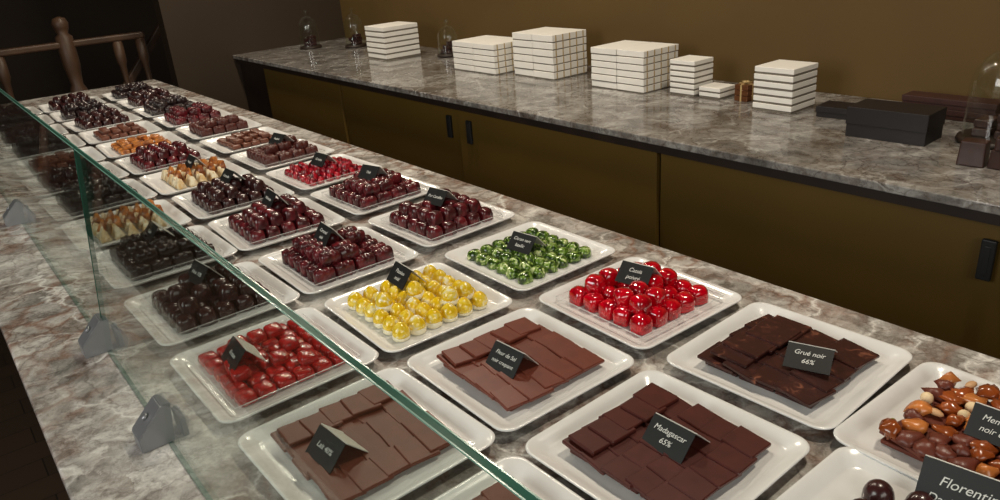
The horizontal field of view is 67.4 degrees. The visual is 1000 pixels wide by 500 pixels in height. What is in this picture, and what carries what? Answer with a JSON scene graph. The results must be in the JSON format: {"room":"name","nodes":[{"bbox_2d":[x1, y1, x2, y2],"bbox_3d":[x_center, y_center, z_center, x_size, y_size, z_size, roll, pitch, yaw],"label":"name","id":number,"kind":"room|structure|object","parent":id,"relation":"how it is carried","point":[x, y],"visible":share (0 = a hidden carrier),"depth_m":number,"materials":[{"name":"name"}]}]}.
{"room":"food shop","nodes":[
{"label":"food shop","id":0,"kind":"room"},
{"bbox_2d":[0,329,69,499],"bbox_3d":[-1.986,0.588,3.011,5.320,0.100,10.600,-21,28,-34],"label":"floor","id":1,"kind":"structure","parent":0,"point":[28,469],"depth_m":2.58,"materials":[{"name":"brown wood"}]},
{"bbox_2d":[0,17,160,98],"bbox_3d":[-3.137,-0.831,4.537,3.072,1.484,0.324,-21,28,-34],"label":"balustrade","id":2,"kind":"object","parent":1,"relation":"on","point":[66,45],"visible":0.4,"depth_m":4.67,"materials":[{"name":"brown wood"}]},
{"bbox_2d":[0,79,999,499],"bbox_3d":[-0.600,0.349,2.010,1.074,0.920,5.320,-21,28,-34],"label":"countertop","id":3,"kind":"structure","parent":1,"relation":"on","point":[86,411],"depth_m":1.19,"materials":[{"name":"stone"}]},
{"bbox_2d":[47,134,85,153],"bbox_3d":[-1.629,-0.361,2.670,0.252,0.017,0.252,-20,27,-33],"label":"serving plate","id":4,"kind":"object","parent":3,"relation":"on","point":[73,138],"visible":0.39,"depth_m":2.71,"materials":[{"name":"white ceramic"}]},
{"bbox_2d":[43,130,70,151],"bbox_3d":[-1.630,-0.383,2.661,0.175,0.053,0.175,-20,27,-32],"label":"chocolate","id":5,"kind":"object","parent":4,"relation":"on","point":[52,142],"visible":0.38,"depth_m":2.63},
{"bbox_2d":[38,96,105,113],"bbox_3d":[-1.964,-0.662,3.443,0.252,0.017,0.252,-20,27,-32],"label":"serving plate","id":6,"kind":"object","parent":3,"relation":"on","point":[45,108],"visible":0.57,"depth_m":3.44,"materials":[{"name":"white ceramic"}]},
{"bbox_2d":[48,92,91,110],"bbox_3d":[-1.966,-0.684,3.434,0.176,0.052,0.173,-20,27,-32],"label":"dark ridged bonbons","id":7,"kind":"object","parent":6,"relation":"on","point":[58,103],"visible":0.79,"depth_m":3.39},
{"bbox_2d":[47,146,105,169],"bbox_3d":[-1.448,-0.286,2.460,0.252,0.017,0.252,-20,28,-33],"label":"serving plate","id":8,"kind":"object","parent":3,"relation":"on","point":[92,152],"visible":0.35,"depth_m":2.54,"materials":[{"name":"white ceramic"}]},
{"bbox_2d":[48,151,83,167],"bbox_3d":[-1.448,-0.297,2.455,0.160,0.030,0.160,-20,28,-33],"label":"squares","id":9,"kind":"object","parent":8,"relation":"on","point":[60,159],"visible":0.56,"depth_m":2.42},
{"bbox_2d":[49,103,121,122],"bbox_3d":[-1.784,-0.587,3.232,0.252,0.017,0.252,-20,27,-32],"label":"serving plate","id":10,"kind":"object","parent":3,"relation":"on","point":[57,116],"visible":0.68,"depth_m":3.23,"materials":[{"name":"white ceramic"}]},
{"bbox_2d":[60,98,107,119],"bbox_3d":[-1.786,-0.609,3.222,0.176,0.053,0.176,-20,27,-32],"label":"chocolate","id":11,"kind":"object","parent":10,"relation":"on","point":[71,110],"visible":0.88,"depth_m":3.18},
{"bbox_2d":[55,161,128,193],"bbox_3d":[-1.271,-0.209,2.246,0.252,0.017,0.252,-22,29,-36],"label":"serving plate","id":12,"kind":"object","parent":3,"relation":"on","point":[122,174],"visible":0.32,"depth_m":2.30,"materials":[{"name":"white ceramic"}]},
{"bbox_2d":[50,158,109,191],"bbox_3d":[-1.273,-0.231,2.237,0.176,0.052,0.176,-22,29,-36],"label":"dark ridged bonbons","id":13,"kind":"object","parent":12,"relation":"on","point":[67,174],"visible":0.63,"depth_m":2.20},
{"bbox_2d":[62,111,141,131],"bbox_3d":[-1.602,-0.512,3.023,0.252,0.017,0.252,-22,29,-36],"label":"serving plate","id":14,"kind":"object","parent":3,"relation":"on","point":[71,125],"visible":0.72,"depth_m":3.00,"materials":[{"name":"white ceramic"}]},
{"bbox_2d":[74,107,129,129],"bbox_3d":[-1.603,-0.534,3.014,0.174,0.052,0.175,-22,29,-36],"label":"dark ridged bonbons","id":15,"kind":"object","parent":14,"relation":"on","point":[101,117],"visible":0.98,"depth_m":2.98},
{"bbox_2d":[58,179,156,220],"bbox_3d":[-1.090,-0.134,2.035,0.252,0.017,0.252,-22,28,-35],"label":"serving plate","id":16,"kind":"object","parent":3,"relation":"on","point":[150,194],"visible":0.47,"depth_m":1.99,"materials":[{"name":"white ceramic"}]},
{"bbox_2d":[55,177,137,216],"bbox_3d":[-1.092,-0.156,2.026,0.176,0.053,0.175,-22,28,-35],"label":"chocolate","id":17,"kind":"object","parent":16,"relation":"on","point":[106,191],"visible":0.88,"depth_m":1.98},
{"bbox_2d":[78,121,161,144],"bbox_3d":[-1.423,-0.437,2.811,0.252,0.017,0.252,-20,27,-32],"label":"serving plate","id":18,"kind":"object","parent":3,"relation":"on","point":[89,137],"visible":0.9,"depth_m":2.81,"materials":[{"name":"white ceramic"}]},
{"bbox_2d":[93,122,146,140],"bbox_3d":[-1.424,-0.448,2.806,0.159,0.029,0.158,-20,27,-32],"label":"squares","id":19,"kind":"object","parent":18,"relation":"on","point":[121,130],"visible":0.98,"depth_m":2.77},
{"bbox_2d":[62,199,191,250],"bbox_3d":[-0.909,-0.059,1.825,0.252,0.017,0.252,-21,28,-33],"label":"serving plate","id":20,"kind":"object","parent":3,"relation":"on","point":[75,230],"visible":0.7,"depth_m":1.82,"materials":[{"name":"white ceramic"}]},
{"bbox_2d":[90,199,166,243],"bbox_3d":[-0.907,-0.079,1.819,0.159,0.046,0.167,-21,28,-33],"label":"wedges","id":21,"kind":"object","parent":20,"relation":"on","point":[125,217],"visible":0.89,"depth_m":1.79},
{"bbox_2d":[102,86,157,101],"bbox_3d":[-1.757,-0.748,3.606,0.252,0.017,0.252,-20,27,-32],"label":"serving plate","id":22,"kind":"object","parent":3,"relation":"on","point":[109,96],"visible":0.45,"depth_m":3.58,"materials":[{"name":"white ceramic"}]},
{"bbox_2d":[111,81,154,98],"bbox_3d":[-1.759,-0.770,3.597,0.178,0.053,0.176,-20,27,-32],"label":"chocolate","id":23,"kind":"object","parent":22,"relation":"on","point":[122,91],"visible":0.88,"depth_m":3.55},
{"bbox_2d":[96,131,186,157],"bbox_3d":[-1.243,-0.361,2.599,0.252,0.017,0.252,-20,27,-32],"label":"serving plate","id":24,"kind":"object","parent":3,"relation":"on","point":[105,148],"visible":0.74,"depth_m":2.62,"materials":[{"name":"white ceramic"}]},
{"bbox_2d":[111,134,171,154],"bbox_3d":[-1.244,-0.373,2.595,0.169,0.029,0.170,-20,27,-32],"label":"chocolates","id":25,"kind":"object","parent":24,"relation":"on","point":[123,146],"visible":0.86,"depth_m":2.56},
{"bbox_2d":[117,92,186,108],"bbox_3d":[-1.576,-0.673,3.395,0.252,0.017,0.252,-21,28,-33],"label":"serving plate","id":26,"kind":"object","parent":3,"relation":"on","point":[122,102],"visible":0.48,"depth_m":3.38,"materials":[{"name":"white ceramic"}]},
{"bbox_2d":[127,87,172,106],"bbox_3d":[-1.577,-0.694,3.387,0.175,0.052,0.174,-21,28,-33],"label":"dark ridged bonbons","id":27,"kind":"object","parent":26,"relation":"on","point":[140,98],"visible":0.87,"depth_m":3.35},
{"bbox_2d":[88,225,237,288],"bbox_3d":[-0.726,0.015,1.616,0.252,0.017,0.252,-21,28,-34],"label":"serving plate","id":28,"kind":"object","parent":3,"relation":"on","point":[105,269],"visible":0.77,"depth_m":1.58,"materials":[{"name":"white ceramic"}]},
{"bbox_2d":[109,226,214,281],"bbox_3d":[-0.727,-0.007,1.607,0.175,0.053,0.174,-21,28,-34],"label":"chocolate","id":29,"kind":"object","parent":28,"relation":"on","point":[136,257],"visible":0.94,"depth_m":1.56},
{"bbox_2d":[142,220,173,242],"bbox_3d":[-0.738,-0.043,1.612,0.053,0.029,0.060,-21,28,-33],"label":"label card","id":30,"kind":"object","parent":29,"relation":"on","point":[151,228],"visible":1,"depth_m":1.60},
{"bbox_2d":[114,144,215,174],"bbox_3d":[-1.064,-0.285,2.387,0.252,0.017,0.252,-21,28,-35],"label":"serving plate","id":31,"kind":"object","parent":3,"relation":"on","point":[126,165],"visible":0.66,"depth_m":2.37,"materials":[{"name":"white ceramic"}]},
{"bbox_2d":[129,141,200,171],"bbox_3d":[-1.067,-0.307,2.378,0.177,0.053,0.177,-21,28,-35],"label":"chocolate","id":32,"kind":"object","parent":31,"relation":"on","point":[164,153],"visible":0.99,"depth_m":2.33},
{"bbox_2d":[133,99,197,117],"bbox_3d":[-1.398,-0.596,3.183,0.252,0.017,0.252,-21,28,-34],"label":"serving plate","id":33,"kind":"object","parent":3,"relation":"on","point":[141,111],"visible":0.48,"depth_m":3.15,"materials":[{"name":"white ceramic"}]},
{"bbox_2d":[143,94,194,115],"bbox_3d":[-1.400,-0.618,3.173,0.177,0.053,0.175,-21,28,-34],"label":"chocolate","id":34,"kind":"object","parent":33,"relation":"on","point":[156,106],"visible":0.92,"depth_m":3.14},
{"bbox_2d":[153,107,231,127],"bbox_3d":[-1.217,-0.521,2.972,0.252,0.017,0.252,-20,28,-33],"label":"serving plate","id":35,"kind":"object","parent":3,"relation":"on","point":[161,119],"visible":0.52,"depth_m":2.97,"materials":[{"name":"white ceramic"}]},
{"bbox_2d":[164,102,220,125],"bbox_3d":[-1.219,-0.543,2.963,0.177,0.054,0.177,-20,28,-33],"label":"dark ruby bonbons","id":36,"kind":"object","parent":35,"relation":"on","point":[177,115],"visible":0.99,"depth_m":2.92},
{"bbox_2d":[139,158,250,194],"bbox_3d":[-0.884,-0.210,2.176,0.252,0.017,0.252,-21,28,-34],"label":"serving plate","id":37,"kind":"object","parent":3,"relation":"on","point":[154,180],"visible":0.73,"depth_m":2.16,"materials":[{"name":"white ceramic"}]},
{"bbox_2d":[161,156,225,189],"bbox_3d":[-0.883,-0.230,2.171,0.158,0.046,0.167,-21,28,-34],"label":"wedges","id":38,"kind":"object","parent":37,"relation":"on","point":[181,176],"visible":0.97,"depth_m":2.14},
{"bbox_2d":[124,261,299,345],"bbox_3d":[-0.532,0.097,1.387,0.252,0.017,0.252,-21,28,-35],"label":"serving plate","id":39,"kind":"object","parent":3,"relation":"on","point":[147,319],"visible":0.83,"depth_m":1.35,"materials":[{"name":"white ceramic"}]},
{"bbox_2d":[151,262,269,333],"bbox_3d":[-0.535,0.076,1.379,0.175,0.052,0.175,-21,28,-35],"label":"dark ridged bonbons","id":40,"kind":"object","parent":39,"relation":"on","point":[186,305],"visible":0.92,"depth_m":1.34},
{"bbox_2d":[188,259,224,284],"bbox_3d":[-0.547,0.039,1.384,0.050,0.030,0.060,-24,30,-39],"label":"label card","id":41,"kind":"object","parent":40,"relation":"on","point":[198,270],"visible":1,"depth_m":1.38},
{"bbox_2d":[175,116,261,139],"bbox_3d":[-1.035,-0.446,2.762,0.252,0.017,0.252,-20,27,-32],"label":"serving plate","id":42,"kind":"object","parent":3,"relation":"on","point":[185,130],"visible":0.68,"depth_m":2.72,"materials":[{"name":"white ceramic"}]},
{"bbox_2d":[189,114,248,136],"bbox_3d":[-1.038,-0.468,2.753,0.174,0.052,0.169,-20,27,-32],"label":"logs","id":43,"kind":"object","parent":42,"relation":"on","point":[205,127],"visible":1,"depth_m":2.70},
{"bbox_2d":[171,176,293,218],"bbox_3d":[-0.700,-0.136,1.968,0.252,0.017,0.252,-21,28,-33],"label":"serving plate","id":44,"kind":"object","parent":3,"relation":"on","point":[180,200],"visible":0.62,"depth_m":1.95,"materials":[{"name":"white ceramic"}]},
{"bbox_2d":[191,174,275,214],"bbox_3d":[-0.702,-0.158,1.960,0.175,0.052,0.174,-21,28,-33],"label":"dark ridged bonbons","id":45,"kind":"object","parent":44,"relation":"on","point":[216,195],"visible":0.98,"depth_m":1.92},
{"bbox_2d":[199,127,292,153],"bbox_3d":[-0.859,-0.370,2.549,0.252,0.017,0.252,-21,28,-35],"label":"serving plate","id":46,"kind":"object","parent":3,"relation":"on","point":[212,143],"visible":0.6,"depth_m":2.54,"materials":[{"name":"white ceramic"}]},
{"bbox_2d":[217,128,271,149],"bbox_3d":[-0.859,-0.381,2.543,0.159,0.029,0.159,-21,28,-35],"label":"squares","id":47,"kind":"object","parent":46,"relation":"on","point":[254,136],"visible":0.98,"depth_m":2.51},
{"bbox_2d":[0,89,541,499],"bbox_3d":[-0.962,-0.112,1.544,0.081,0.342,5.230,-21,28,-34],"label":"glass sneeze guard","id":48,"kind":"object","parent":3,"relation":"on","point":[26,182],"visible":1,"depth_m":1.24,"materials":[{"name":"glass"}]},
{"bbox_2d":[169,307,378,423],"bbox_3d":[-0.353,0.175,1.172,0.252,0.017,0.252,-21,28,-34],"label":"serving plate","id":49,"kind":"object","parent":3,"relation":"on","point":[219,407],"visible":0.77,"depth_m":1.14,"materials":[{"name":"white ceramic"}]},
{"bbox_2d":[198,320,345,407],"bbox_3d":[-0.354,0.161,1.166,0.183,0.033,0.182,-21,28,-34],"label":"strawberry-flecked bonbons","id":50,"kind":"object","parent":49,"relation":"on","point":[293,354],"visible":0.8,"depth_m":1.13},
{"bbox_2d":[221,335,266,369],"bbox_3d":[-0.390,0.153,1.131,0.052,0.030,0.060,-19,27,-30],"label":"label card","id":51,"kind":"object","parent":50,"relation":"on","point":[234,352],"visible":1,"depth_m":1.13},
{"bbox_2d":[188,314,359,408],"bbox_3d":[-0.353,0.171,1.170,0.198,0.012,0.198,-21,28,-34],"label":"acrylic tray","id":52,"kind":"object","parent":49,"relation":"on","point":[300,314],"visible":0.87,"depth_m":1.13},
{"bbox_2d":[208,197,345,250],"bbox_3d":[-0.523,-0.059,1.755,0.252,0.017,0.252,-20,27,-32],"label":"serving plate","id":53,"kind":"object","parent":3,"relation":"on","point":[230,236],"visible":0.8,"depth_m":1.72,"materials":[{"name":"white ceramic"}]},
{"bbox_2d":[228,193,324,244],"bbox_3d":[-0.524,-0.081,1.745,0.177,0.053,0.177,-20,27,-32],"label":"chocolate","id":54,"kind":"object","parent":53,"relation":"on","point":[258,222],"visible":0.96,"depth_m":1.70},
{"bbox_2d":[230,139,334,169],"bbox_3d":[-0.678,-0.294,2.338,0.252,0.017,0.252,-22,28,-35],"label":"serving plate","id":55,"kind":"object","parent":3,"relation":"on","point":[328,150],"visible":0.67,"depth_m":2.30,"materials":[{"name":"white ceramic"}]},
{"bbox_2d":[246,135,317,166],"bbox_3d":[-0.679,-0.315,2.329,0.174,0.051,0.170,-22,28,-35],"label":"logs","id":56,"kind":"object","parent":55,"relation":"on","point":[267,154],"visible":0.96,"depth_m":2.29},
{"bbox_2d":[266,154,381,189],"bbox_3d":[-0.499,-0.219,2.126,0.252,0.017,0.252,-22,29,-35],"label":"serving plate","id":57,"kind":"object","parent":3,"relation":"on","point":[273,173],"visible":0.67,"depth_m":2.10,"materials":[{"name":"white ceramic"}]},
{"bbox_2d":[284,156,361,185],"bbox_3d":[-0.499,-0.233,2.120,0.172,0.035,0.172,-22,29,-35],"label":"red bonbons","id":58,"kind":"object","parent":57,"relation":"on","point":[306,173],"visible":0.93,"depth_m":2.09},
{"bbox_2d":[258,226,418,293],"bbox_3d":[-0.331,0.020,1.532,0.252,0.017,0.252,-21,28,-34],"label":"serving plate","id":59,"kind":"object","parent":3,"relation":"on","point":[267,260],"visible":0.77,"depth_m":1.50,"materials":[{"name":"white ceramic"}]},
{"bbox_2d":[281,226,393,285],"bbox_3d":[-0.332,-0.002,1.522,0.176,0.054,0.173,-21,28,-34],"label":"dark ruby bonbons","id":60,"kind":"object","parent":59,"relation":"on","point":[315,261],"visible":0.98,"depth_m":1.48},
{"bbox_2d":[313,222,343,245],"bbox_3d":[-0.346,-0.035,1.511,0.046,0.032,0.060,-19,27,-31],"label":"label card","id":61,"kind":"object","parent":60,"relation":"on","point":[323,232],"visible":1,"depth_m":1.50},
{"bbox_2d":[238,367,494,499],"bbox_3d":[-0.173,0.248,0.964,0.252,0.017,0.252,-21,28,-35],"label":"serving plate","id":62,"kind":"object","parent":3,"relation":"on","point":[276,465],"visible":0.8,"depth_m":0.96,"materials":[{"name":"white ceramic"}]},
{"bbox_2d":[270,380,450,499],"bbox_3d":[-0.173,0.238,0.961,0.186,0.025,0.184,-21,28,-35],"label":"tablet","id":63,"kind":"object","parent":62,"relation":"on","point":[395,441],"visible":0.8,"depth_m":0.94,"materials":[{"name":"food"}]},
{"bbox_2d":[305,423,367,473],"bbox_3d":[-0.203,0.238,0.923,0.055,0.028,0.060,-23,29,-37],"label":"label card","id":64,"kind":"object","parent":63,"relation":"on","point":[325,448],"visible":1,"depth_m":0.92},
{"bbox_2d":[310,174,439,214],"bbox_3d":[-0.319,-0.143,1.915,0.252,0.017,0.252,-22,29,-36],"label":"serving plate","id":65,"kind":"object","parent":3,"relation":"on","point":[318,195],"visible":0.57,"depth_m":1.87,"materials":[{"name":"white ceramic"}]},
{"bbox_2d":[329,168,420,209],"bbox_3d":[-0.321,-0.165,1.905,0.177,0.054,0.176,-22,29,-36],"label":"dark ruby bonbons","id":66,"kind":"object","parent":65,"relation":"on","point":[358,192],"visible":0.94,"depth_m":1.86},
{"bbox_2d":[358,164,387,179],"bbox_3d":[-0.324,-0.200,1.899,0.060,0.030,0.051,13,28,35],"label":"label card","id":67,"kind":"object","parent":66,"relation":"on","point":[367,171],"visible":1,"depth_m":1.89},
{"bbox_2d":[324,262,511,352],"bbox_3d":[-0.145,0.098,1.314,0.252,0.017,0.252,-20,27,-32],"label":"serving plate","id":68,"kind":"object","parent":3,"relation":"on","point":[497,301],"visible":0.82,"depth_m":1.28,"materials":[{"name":"white ceramic"}]},
{"bbox_2d":[347,265,487,341],"bbox_3d":[-0.146,0.076,1.305,0.188,0.051,0.188,-20,27,-32],"label":"yellow domed bonbons","id":69,"kind":"object","parent":68,"relation":"on","point":[421,305],"visible":0.99,"depth_m":1.27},
{"bbox_2d":[386,261,425,289],"bbox_3d":[-0.170,0.042,1.346,0.050,0.030,0.060,-19,27,-31],"label":"label card","id":70,"kind":"object","parent":69,"relation":"on","point":[399,274],"visible":1,"depth_m":1.34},
{"bbox_2d":[368,201,514,246],"bbox_3d":[-0.133,-0.067,1.701,0.252,0.017,0.252,-22,29,-35],"label":"serving plate","id":71,"kind":"object","parent":3,"relation":"on","point":[377,221],"visible":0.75,"depth_m":1.66,"materials":[{"name":"white ceramic"}]},
{"bbox_2d":[389,188,492,240],"bbox_3d":[-0.135,-0.089,1.691,0.177,0.053,0.176,-22,29,-35],"label":"chocolate","id":72,"kind":"object","parent":71,"relation":"on","point":[424,218],"visible":0.92,"depth_m":1.65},
{"bbox_2d":[423,187,457,206],"bbox_3d":[-0.135,-0.123,1.685,0.060,0.029,0.053,16,31,40],"label":"label card","id":73,"kind":"object","parent":72,"relation":"on","point":[436,196],"visible":1,"depth_m":1.68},
{"bbox_2d":[433,456,584,499],"bbox_3d":[0.002,0.323,0.757,0.252,0.017,0.252,-21,28,-34],"label":"serving plate","id":74,"kind":"object","parent":3,"relation":"on","point":[528,474],"visible":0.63,"depth_m":0.87,"materials":[{"name":"white ceramic"}]},
{"bbox_2d":[472,482,520,499],"bbox_3d":[0.000,0.314,0.752,0.185,0.025,0.186,-21,28,-34],"label":"tablet","id":75,"kind":"object","parent":74,"relation":"on","point":[497,491],"visible":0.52,"depth_m":0.83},
{"bbox_2d":[407,308,633,431],"bbox_3d":[0.028,0.171,1.110,0.252,0.017,0.252,-21,28,-33],"label":"serving plate","id":76,"kind":"object","parent":3,"relation":"on","point":[425,363],"visible":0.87,"depth_m":1.08,"materials":[{"name":"white ceramic"}]},
{"bbox_2d":[436,317,603,410],"bbox_3d":[0.028,0.161,1.106,0.183,0.026,0.184,-21,28,-33],"label":"tablet","id":77,"kind":"object","parent":76,"relation":"on","point":[560,360],"visible":0.88,"depth_m":1.09,"materials":[{"name":"food"}]},
{"bbox_2d":[486,340,538,378],"bbox_3d":[0.016,0.153,1.082,0.052,0.030,0.060,-23,29,-37],"label":"label card","id":78,"kind":"object","parent":77,"relation":"on","point":[504,358],"visible":1,"depth_m":1.07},
{"bbox_2d":[445,221,614,290],"bbox_3d":[0.057,0.012,1.480,0.252,0.017,0.252,-21,28,-34],"label":"serving plate","id":79,"kind":"object","parent":3,"relation":"on","point":[599,251],"visible":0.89,"depth_m":1.48,"materials":[{"name":"white ceramic"}]},
{"bbox_2d":[467,227,591,284],"bbox_3d":[0.057,0.005,1.478,0.186,0.019,0.186,-21,28,-34],"label":"green bonbons","id":80,"kind":"object","parent":79,"relation":"on","point":[558,252],"visible":0.92,"depth_m":1.45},
{"bbox_2d":[506,230,545,254],"bbox_3d":[0.051,-0.019,1.475,0.060,0.029,0.053,17,31,41],"label":"label card","id":81,"kind":"object","parent":80,"relation":"on","point":[520,242],"visible":1,"depth_m":1.47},
{"bbox_2d":[539,257,741,349],"bbox_3d":[0.234,0.087,1.270,0.252,0.017,0.252,-20,28,-33],"label":"serving plate","id":82,"kind":"object","parent":3,"relation":"on","point":[730,298],"visible":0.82,"depth_m":1.23,"materials":[{"name":"white ceramic"}]},
{"bbox_2d":[569,261,707,335],"bbox_3d":[0.233,0.065,1.261,0.174,0.053,0.174,-20,28,-33],"label":"red painted bonbons","id":83,"kind":"object","parent":82,"relation":"on","point":[639,306],"visible":0.86,"depth_m":1.22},
{"bbox_2d":[615,260,661,284],"bbox_3d":[0.232,0.036,1.257,0.060,0.028,0.055,15,30,39],"label":"label card","id":84,"kind":"object","parent":83,"relation":"on","point":[629,271],"visible":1,"depth_m":1.25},
{"bbox_2d":[525,370,809,499],"bbox_3d":[0.199,0.243,0.908,0.252,0.017,0.252,-22,28,-35],"label":"serving plate","id":85,"kind":"object","parent":3,"relation":"on","point":[787,448],"visible":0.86,"depth_m":0.91,"materials":[{"name":"white ceramic"}]},
{"bbox_2d":[562,382,770,499],"bbox_3d":[0.198,0.233,0.904,0.184,0.026,0.186,-22,28,-35],"label":"tablet","id":86,"kind":"object","parent":85,"relation":"on","point":[613,444],"visible":0.89,"depth_m":0.89,"materials":[{"name":"food"}]},
{"bbox_2d":[642,412,709,463],"bbox_3d":[0.209,0.218,0.895,0.057,0.028,0.060,-22,28,-35],"label":"label card","id":87,"kind":"object","parent":86,"relation":"on","point":[665,435],"visible":1,"depth_m":0.89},
{"bbox_2d":[667,302,912,429],"bbox_3d":[0.409,0.159,1.069,0.252,0.017,0.252,-22,29,-35],"label":"serving plate","id":88,"kind":"object","parent":3,"relation":"on","point":[830,412],"visible":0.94,"depth_m":1.04,"materials":[{"name":"white ceramic"}]},
{"bbox_2d":[697,314,878,408],"bbox_3d":[0.407,0.148,1.064,0.186,0.028,0.181,-22,29,-35],"label":"chocolate","id":89,"kind":"object","parent":88,"relation":"on","point":[755,352],"visible":0.95,"depth_m":1.05,"materials":[{"name":"food"}]},
{"bbox_2d":[782,341,837,375],"bbox_3d":[0.428,0.141,1.034,0.060,0.022,0.066,10,27,30],"label":"label card","id":90,"kind":"object","parent":89,"relation":"on","point":[801,356],"visible":1,"depth_m":1.02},
{"bbox_2d":[775,446,918,499],"bbox_3d":[0.390,0.304,0.729,0.252,0.017,0.252,-21,28,-33],"label":"serving plate","id":91,"kind":"object","parent":3,"relation":"on","point":[843,474],"visible":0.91,"depth_m":0.84,"materials":[{"name":"white ceramic"}]},
{"bbox_2d":[853,479,934,499],"bbox_3d":[0.419,0.289,0.734,0.112,0.023,0.191,-4,23,1],"label":"truffle","id":92,"kind":"object","parent":91,"relation":"on","point":[874,489],"visible":1,"depth_m":0.80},
{"bbox_2d":[915,455,999,499],"bbox_3d":[0.485,0.250,0.775,0.090,0.052,0.058,16,31,40],"label":"label card","id":93,"kind":"object","parent":91,"relation":"on","point":[943,480],"visible":1,"depth_m":0.77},
{"bbox_2d":[833,362,999,480],"bbox_3d":[0.568,0.227,0.878,0.252,0.017,0.252,-20,27,-32],"label":"serving plate","id":94,"kind":"object","parent":3,"relation":"on","point":[860,430],"visible":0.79,"depth_m":0.94,"materials":[{"name":"white ceramic"}]},
{"bbox_2d":[879,371,999,479],"bbox_3d":[0.569,0.214,0.873,0.197,0.032,0.184,-21,28,-35],"label":"nut","id":95,"kind":"object","parent":94,"relation":"on","point":[934,425],"visible":0.86,"depth_m":0.88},
{"bbox_2d":[964,402,999,446],"bbox_3d":[0.569,0.197,0.848,0.048,0.031,0.060,-22,29,-36],"label":"label card","id":96,"kind":"object","parent":95,"relation":"on","point":[983,423],"visible":1,"depth_m":0.85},
{"bbox_2d":[233,38,999,358],"bbox_3d":[0.646,-0.102,2.843,0.807,0.920,6.417,-21,28,-34],"label":"counter","id":97,"kind":"object","parent":1,"relation":"on","point":[907,236],"depth_m":2.28,"materials":[{"name":"stone"}]},
{"bbox_2d":[364,21,420,60],"bbox_3d":[-0.599,-1.167,4.181,0.222,0.174,0.200,-21,28,-34],"label":"gift boxes","id":98,"kind":"object","parent":97,"relation":"on","point":[398,39],"visible":1,"depth_m":4.11,"materials":[{"name":"cardboard"}]},
{"bbox_2d":[452,35,514,74],"bbox_3d":[-0.044,-0.933,3.576,0.212,0.135,0.324,-21,28,-34],"label":"gift boxes","id":99,"kind":"object","parent":97,"relation":"on","point":[487,54],"visible":0.82,"depth_m":3.48,"materials":[{"name":"cardboard"}]},
{"bbox_2d":[512,27,586,79],"bbox_3d":[0.220,-0.875,3.324,0.203,0.186,0.264,-21,28,-34],"label":"gift boxes","id":100,"kind":"object","parent":97,"relation":"on","point":[550,53],"visible":1,"depth_m":3.25,"materials":[{"name":"cardboard"}]},
{"bbox_2d":[591,40,678,93],"bbox_3d":[0.528,-0.725,2.954,0.203,0.156,0.274,-21,28,-34],"label":"gift boxes","id":101,"kind":"object","parent":97,"relation":"on","point":[642,67],"visible":0.91,"depth_m":2.87,"materials":[{"name":"cardboard"}]},
{"bbox_2d":[670,55,712,96],"bbox_3d":[0.706,-0.644,2.768,0.111,0.126,0.110,-21,28,-34],"label":"gift boxes","id":102,"kind":"object","parent":97,"relation":"on","point":[688,72],"visible":0.95,"depth_m":2.73,"materials":[{"name":"cardboard"}]},
{"bbox_2d":[699,82,734,98],"bbox_3d":[0.781,-0.574,2.701,0.091,0.038,0.090,-21,28,-34],"label":"gift boxes","id":103,"kind":"object","parent":97,"relation":"on","point":[715,90],"visible":0.96,"depth_m":2.68,"materials":[{"name":"cardboard"}]},
{"bbox_2d":[734,80,753,101],"bbox_3d":[0.856,-0.556,2.608,0.062,0.067,0.054,-21,28,-34],"label":"gift boxes","id":104,"kind":"object","parent":97,"relation":"on","point":[744,91],"visible":0.88,"depth_m":2.59,"materials":[{"name":"cardboard"}]},
{"bbox_2d":[753,59,817,113],"bbox_3d":[0.930,-0.535,2.450,0.143,0.141,0.140,-21,28,-34],"label":"gift boxes","id":105,"kind":"object","parent":97,"relation":"on","point":[780,86],"visible":1,"depth_m":2.41,"materials":[{"name":"cardboard"}]},
{"bbox_2d":[816,100,854,119],"bbox_3d":[1.081,-0.424,2.299,0.090,0.034,0.190,-24,30,-38],"label":"flat box","id":106,"kind":"object","parent":97,"relation":"on","point":[828,109],"visible":0.45,"depth_m":2.31,"materials":[{"name":"cardboard"}]},
{"bbox_2d":[845,98,946,146],"bbox_3d":[1.087,-0.354,2.068,0.120,0.084,0.215,-23,29,-36],"label":"gift box","id":107,"kind":"object","parent":97,"relation":"on","point":[875,119],"visible":1,"depth_m":2.02,"materials":[{"name":"cardboard"}]},
{"bbox_2d":[902,91,999,122],"bbox_3d":[1.331,-0.421,2.211,0.070,0.060,0.260,-21,28,-34],"label":"flat box","id":108,"kind":"object","parent":97,"relation":"on","point":[976,107],"visible":0.59,"depth_m":2.17,"materials":[{"name":"cardboard"}]},
{"bbox_2d":[955,50,999,149],"bbox_3d":[1.294,-0.412,1.922,0.186,0.274,0.186,-21,28,-34],"label":"glass cloche","id":109,"kind":"object","parent":97,"relation":"on","point":[987,127],"visible":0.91,"depth_m":1.96,"materials":[{"name":"clear glass"}]},
{"bbox_2d":[956,135,999,169],"bbox_3d":[1.171,-0.234,1.780,0.063,0.076,0.140,-21,28,-34],"label":"blocks","id":110,"kind":"object","parent":97,"relation":"on","point":[973,152],"visible":1,"depth_m":1.79},
{"bbox_2d":[0,0,172,100],"bbox_3d":[-5.382,-2.167,6.281,5.320,2.900,0.100,-21,28,-34],"label":"wall","id":111,"kind":"structure","parent":0,"point":[42,74],"depth_m":7.31,"materials":[{"name":"brown paint"}]},
{"bbox_2d":[153,0,344,110],"bbox_3d":[-1.577,-1.829,4.785,1.280,2.900,0.120,-21,28,-34],"label":"wall","id":112,"kind":"structure","parent":0,"point":[201,38],"depth_m":4.77,"materials":[{"name":"brown paint"}]},
{"bbox_2d":[340,0,999,101],"bbox_3d":[1.085,-1.081,2.529,0.100,2.900,6.920,-21,28,-34],"label":"wall","id":113,"kind":"structure","parent":0,"point":[877,49],"depth_m":2.69,"materials":[{"name":"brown paint"}]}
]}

